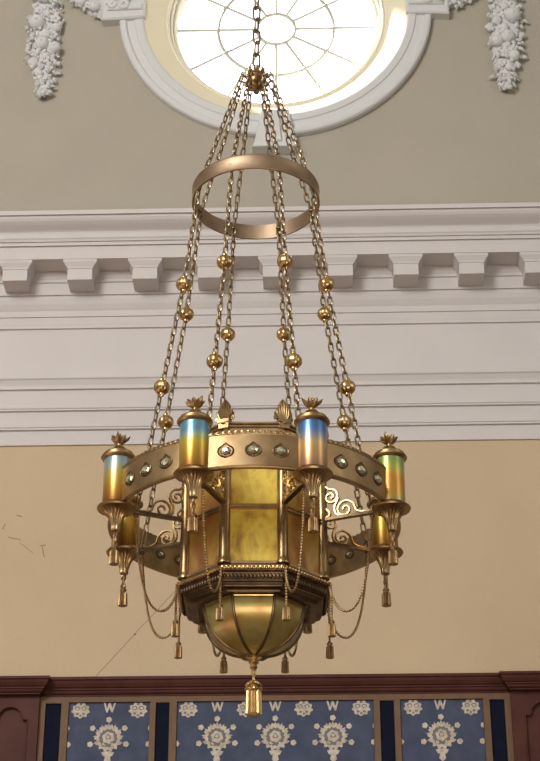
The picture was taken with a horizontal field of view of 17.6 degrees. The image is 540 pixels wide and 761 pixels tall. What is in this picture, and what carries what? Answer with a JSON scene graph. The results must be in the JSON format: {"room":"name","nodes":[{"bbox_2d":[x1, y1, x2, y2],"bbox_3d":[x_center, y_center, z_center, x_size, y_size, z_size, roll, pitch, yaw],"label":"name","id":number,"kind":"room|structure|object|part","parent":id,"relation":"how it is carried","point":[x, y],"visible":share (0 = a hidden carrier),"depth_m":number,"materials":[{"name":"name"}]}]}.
{"room":"grand hall","nodes":[
{"label":"grand hall","id":0,"kind":"room"},
{"bbox_2d":[0,0,539,754],"bbox_3d":[0.331,0.882,12.173,28.000,13.150,0.300,-1,-28,1],"label":"wall","id":1,"kind":"structure","parent":0,"point":[464,587],"depth_m":12.16,"materials":[{"name":"paint"}]},
{"bbox_2d":[0,675,50,760],"bbox_3d":[-1.685,2.682,11.013,0.522,1.681,0.160,-1,-28,1],"label":"pilaster","id":2,"kind":"object","parent":1,"relation":"attached to","point":[20,696],"visible":1,"depth_m":11.32,"materials":[{"name":"brown wood"}]},
{"bbox_2d":[23,0,64,98],"bbox_3d":[-1.808,-2.790,13.956,0.340,1.301,0.156,-1,-28,1],"label":"plaster garland","id":3,"kind":"object","parent":1,"relation":"attached to","point":[43,46],"visible":1,"depth_m":13.88,"materials":[{"name":"white"}]},
{"bbox_2d":[39,53,49,62],"bbox_3d":[-1.783,-2.551,13.820,0.092,0.094,0.035,-1,-28,1],"label":"flower","id":4,"kind":"object","parent":3,"relation":"on","point":[43,57],"depth_m":13.81,"materials":[{"name":"white paint"}]},
{"bbox_2d":[50,30,57,38],"bbox_3d":[-1.732,-2.762,13.941,0.082,0.084,0.031,-1,-28,1],"label":"flower","id":5,"kind":"object","parent":3,"relation":"on","point":[53,33],"depth_m":13.94,"materials":[{"name":"white paint"}]},
{"bbox_2d":[50,14,60,22],"bbox_3d":[-1.723,-2.910,14.021,0.092,0.094,0.035,-1,-28,1],"label":"flower","id":6,"kind":"object","parent":3,"relation":"on","point":[54,18],"depth_m":14.01,"materials":[{"name":"white paint"}]},
{"bbox_2d":[43,704,61,760],"bbox_3d":[-1.408,2.783,11.035,0.102,1.524,0.012,-1,-28,1],"label":"panel","id":7,"kind":"object","parent":1,"relation":"attached to","point":[53,711],"visible":1,"depth_m":11.30,"materials":[{"name":"fabric"}]},
{"bbox_2d":[2,515,166,675],"bbox_3d":[-1.233,1.450,11.751,1.218,1.201,0.005,-1,-28,1],"label":"crack","id":8,"kind":"object","parent":1,"relation":"attached to","point":[16,515],"depth_m":11.70,"materials":[{"name":"brown paint"}]},
{"bbox_2d":[68,0,104,19],"bbox_3d":[-1.455,-3.101,14.122,0.494,0.455,0.131,-1,-28,1],"label":"swag","id":9,"kind":"object","parent":1,"relation":"attached to","point":[93,8],"visible":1,"depth_m":14.07,"materials":[{"name":"white"}]},
{"bbox_2d":[66,702,149,760],"bbox_3d":[-1.044,2.914,10.950,0.529,1.846,0.016,-1,-28,1],"label":"panel","id":10,"kind":"object","parent":1,"relation":"attached to","point":[96,731],"visible":1,"depth_m":11.29,"materials":[{"name":"blue fabric"}]},
{"bbox_2d":[154,703,169,760],"bbox_3d":[-0.696,2.773,11.016,0.088,1.524,0.012,-1,-28,1],"label":"panel","id":11,"kind":"object","parent":1,"relation":"attached to","point":[162,709],"visible":1,"depth_m":11.28,"materials":[{"name":"fabric"}]},
{"bbox_2d":[0,202,539,446],"bbox_3d":[0.320,-0.418,12.450,18.000,1.697,0.440,-1,-28,1],"label":"trim","id":12,"kind":"structure","parent":1,"relation":"attached to","point":[436,307],"depth_m":12.63,"materials":[{"name":"white paint"}]},
{"bbox_2d":[36,692,513,760],"bbox_3d":[0.029,2.739,11.002,3.053,1.570,0.026,-1,-28,1],"label":"trim","id":13,"kind":"structure","parent":1,"relation":"attached to","point":[376,698],"depth_m":11.32,"materials":[{"name":"beige wood"}]},
{"bbox_2d":[176,700,374,760],"bbox_3d":[0.033,2.899,10.922,1.274,1.846,0.016,-1,-28,1],"label":"panel","id":14,"kind":"object","parent":1,"relation":"attached to","point":[285,730],"visible":0.95,"depth_m":11.26,"materials":[{"name":"blue fabric"}]},
{"bbox_2d":[102,0,448,153],"bbox_3d":[0.041,-2.932,14.001,2.780,2.659,0.140,-1,-28,1],"label":"trim","id":15,"kind":"structure","parent":1,"relation":"attached to","point":[129,14],"depth_m":13.66,"materials":[{"name":"white paint"}]},
{"bbox_2d":[144,0,406,113],"bbox_3d":[0.046,-2.914,14.192,2.120,2.120,0.346,-1,-28,1],"label":"window","id":16,"kind":"structure","parent":1,"relation":"in","point":[162,20],"depth_m":14.04,"materials":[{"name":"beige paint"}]},
{"bbox_2d":[44,673,507,696],"bbox_3d":[0.033,1.982,11.366,3.015,0.114,0.100,-1,-28,1],"label":"trim","id":17,"kind":"structure","parent":1,"relation":"attached to","point":[404,683],"depth_m":11.35,"materials":[{"name":"brown wood"}]},
{"bbox_2d":[380,701,395,760],"bbox_3d":[0.757,2.753,10.978,0.090,1.524,0.012,-1,-28,1],"label":"panel","id":18,"kind":"object","parent":1,"relation":"attached to","point":[387,726],"visible":1,"depth_m":11.24,"materials":[{"name":"fabric"}]},
{"bbox_2d":[400,699,485,760],"bbox_3d":[1.110,2.884,10.894,0.534,1.846,0.016,-1,-28,1],"label":"panel","id":19,"kind":"object","parent":1,"relation":"attached to","point":[431,730],"visible":1,"depth_m":11.23,"materials":[{"name":"blue fabric"}]},
{"bbox_2d":[448,0,471,9],"bbox_3d":[1.519,-3.157,14.054,0.423,0.392,0.142,-1,-28,1],"label":"swag","id":20,"kind":"object","parent":1,"relation":"attached to","point":[452,3],"visible":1,"depth_m":13.99,"materials":[{"name":"white"}]},
{"bbox_2d":[489,700,507,760],"bbox_3d":[1.468,2.743,10.960,0.094,1.524,0.012,-1,-28,1],"label":"panel","id":21,"kind":"object","parent":1,"relation":"attached to","point":[497,711],"visible":1,"depth_m":11.22,"materials":[{"name":"fabric"}]},
{"bbox_2d":[484,0,529,91],"bbox_3d":[1.885,-2.820,13.849,0.363,1.265,0.158,0,-28,0],"label":"plaster garland","id":22,"kind":"object","parent":1,"relation":"attached to","point":[505,25],"visible":1,"depth_m":13.77,"materials":[{"name":"white"}]},
{"bbox_2d":[493,8,502,16],"bbox_3d":[1.819,-2.933,13.910,0.092,0.094,0.035,-1,-28,1],"label":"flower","id":23,"kind":"object","parent":22,"relation":"on","point":[497,12],"depth_m":13.90,"materials":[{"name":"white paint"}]},
{"bbox_2d":[495,25,502,32],"bbox_3d":[1.821,-2.786,13.832,0.082,0.084,0.031,-1,-28,1],"label":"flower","id":24,"kind":"object","parent":22,"relation":"on","point":[498,28],"depth_m":13.82,"materials":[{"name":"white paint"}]},
{"bbox_2d":[500,48,510,57],"bbox_3d":[1.853,-2.573,13.709,0.092,0.094,0.035,-1,-28,1],"label":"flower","id":25,"kind":"object","parent":22,"relation":"on","point":[504,52],"depth_m":13.70,"materials":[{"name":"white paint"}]},
{"bbox_2d":[498,671,539,760],"bbox_3d":[1.753,2.634,10.923,0.552,1.681,0.160,-1,-28,1],"label":"pilaster","id":26,"kind":"object","parent":1,"relation":"attached to","point":[523,687],"visible":1,"depth_m":11.24,"materials":[{"name":"brown wood"}]},
{"bbox_3d":[0.079,-8.861,7.757,28.000,0.150,17.300,-1,-28,1],"label":"ceiling","id":27,"kind":"structure","parent":0,"visible":0},
{"bbox_2d":[97,0,410,716],"bbox_3d":[-0.070,-2.602,9.607,1.373,9.134,1.373,-25,-37,39],"label":"chandelier","id":28,"kind":"object","parent":27,"relation":"hanging from","point":[254,559],"visible":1,"depth_m":7.60,"materials":[{"name":"gold metal"}]},
{"bbox_3d":[-0.372,0.599,7.750,0.062,0.606,0.062,11,-30,-20],"label":"corner post","id":29,"kind":"part","parent":28,"relation":"part of","materials":[{"name":"gold metal"}]},
{"bbox_3d":[-0.368,-0.499,8.340,0.505,2.562,0.029,11,-30,-20],"label":"suspension chain","id":30,"kind":"part","parent":28,"relation":"part of","materials":[{"name":"gold metal"}]},
{"bbox_3d":[-0.366,-0.384,8.557,0.509,2.562,0.029,-11,-30,20],"label":"suspension chain","id":31,"kind":"part","parent":28,"relation":"part of","materials":[{"name":"gold metal"}]},
{"bbox_3d":[-0.285,0.556,7.670,0.224,0.606,0.023,-25,-37,39],"label":"glass panel","id":32,"kind":"part","parent":28,"relation":"part of","materials":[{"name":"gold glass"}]},
{"bbox_3d":[-0.195,0.515,7.594,0.062,0.606,0.062,-11,-30,20],"label":"corner post","id":33,"kind":"part","parent":28,"relation":"part of","materials":[{"name":"gold metal"}]},
{"bbox_3d":[-0.194,-0.582,8.186,0.212,2.561,0.468,0,-28,0],"label":"suspension chain","id":34,"kind":"part","parent":28,"relation":"part of","materials":[{"name":"gold metal"}]},
{"bbox_3d":[-0.193,-0.301,8.710,0.029,2.562,0.506,11,-30,-20],"label":"suspension chain","id":35,"kind":"part","parent":28,"relation":"part of","materials":[{"name":"gold metal"}]},
{"bbox_3d":[-0.070,0.364,8.017,0.665,0.066,0.665,0,-28,0],"label":"crown moulding","id":36,"kind":"part","parent":28,"relation":"part of","materials":[{"name":"gold metal"}]},
{"bbox_3d":[-0.070,0.936,7.710,0.638,0.029,0.638,0,-28,0],"label":"lantern frame","id":37,"kind":"part","parent":28,"relation":"part of","materials":[{"name":"gold metal"}]},
{"bbox_3d":[-0.070,0.514,7.592,0.224,0.606,0.023,0,-28,0],"label":"glass panel","id":38,"kind":"part","parent":28,"relation":"part of","materials":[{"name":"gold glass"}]},
{"bbox_3d":[-0.070,0.948,7.704,0.678,0.020,0.678,0,-28,0],"label":"rope moulding","id":39,"kind":"part","parent":28,"relation":"part of","materials":[{"name":"gold metal"}]},
{"bbox_3d":[-0.070,1.105,7.619,0.438,0.206,0.438,0,-28,0],"label":"lamp shade","id":40,"kind":"part","parent":28,"relation":"part of","materials":[{"name":"gold metal"}]},
{"bbox_3d":[-0.070,-4.104,10.412,0.039,5.629,0.039,-8,-29,14],"label":"chain","id":41,"kind":"part","parent":28,"relation":"part of","materials":[{"name":"gold metal"}]},
{"bbox_3d":[0.053,-0.300,8.712,0.030,2.561,0.502,-11,-30,20],"label":"suspension chain","id":42,"kind":"part","parent":28,"relation":"part of","materials":[{"name":"gold metal"}]},
{"bbox_3d":[0.053,-0.582,8.186,0.212,2.562,0.468,0,-28,0],"label":"suspension chain","id":43,"kind":"part","parent":28,"relation":"part of","materials":[{"name":"gold metal"}]},
{"bbox_3d":[0.054,0.515,7.594,0.062,0.606,0.062,11,-30,-20],"label":"corner post","id":44,"kind":"part","parent":28,"relation":"part of","materials":[{"name":"gold metal"}]},
{"bbox_3d":[0.145,0.556,7.670,0.023,0.606,0.224,-25,-37,39],"label":"glass panel","id":45,"kind":"part","parent":28,"relation":"part of","materials":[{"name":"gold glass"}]},
{"bbox_3d":[0.227,-0.383,8.557,0.505,2.562,0.029,11,-30,-20],"label":"suspension chain","id":46,"kind":"part","parent":28,"relation":"part of","materials":[{"name":"gold metal"}]},
{"bbox_3d":[0.225,-0.499,8.341,0.509,2.562,0.029,-11,-30,20],"label":"suspension chain","id":47,"kind":"part","parent":28,"relation":"part of","materials":[{"name":"gold metal"}]},
{"bbox_3d":[0.231,0.599,7.750,0.062,0.606,0.062,-11,-30,20],"label":"corner post","id":48,"kind":"part","parent":28,"relation":"part of","materials":[{"name":"gold metal"}]}
]}

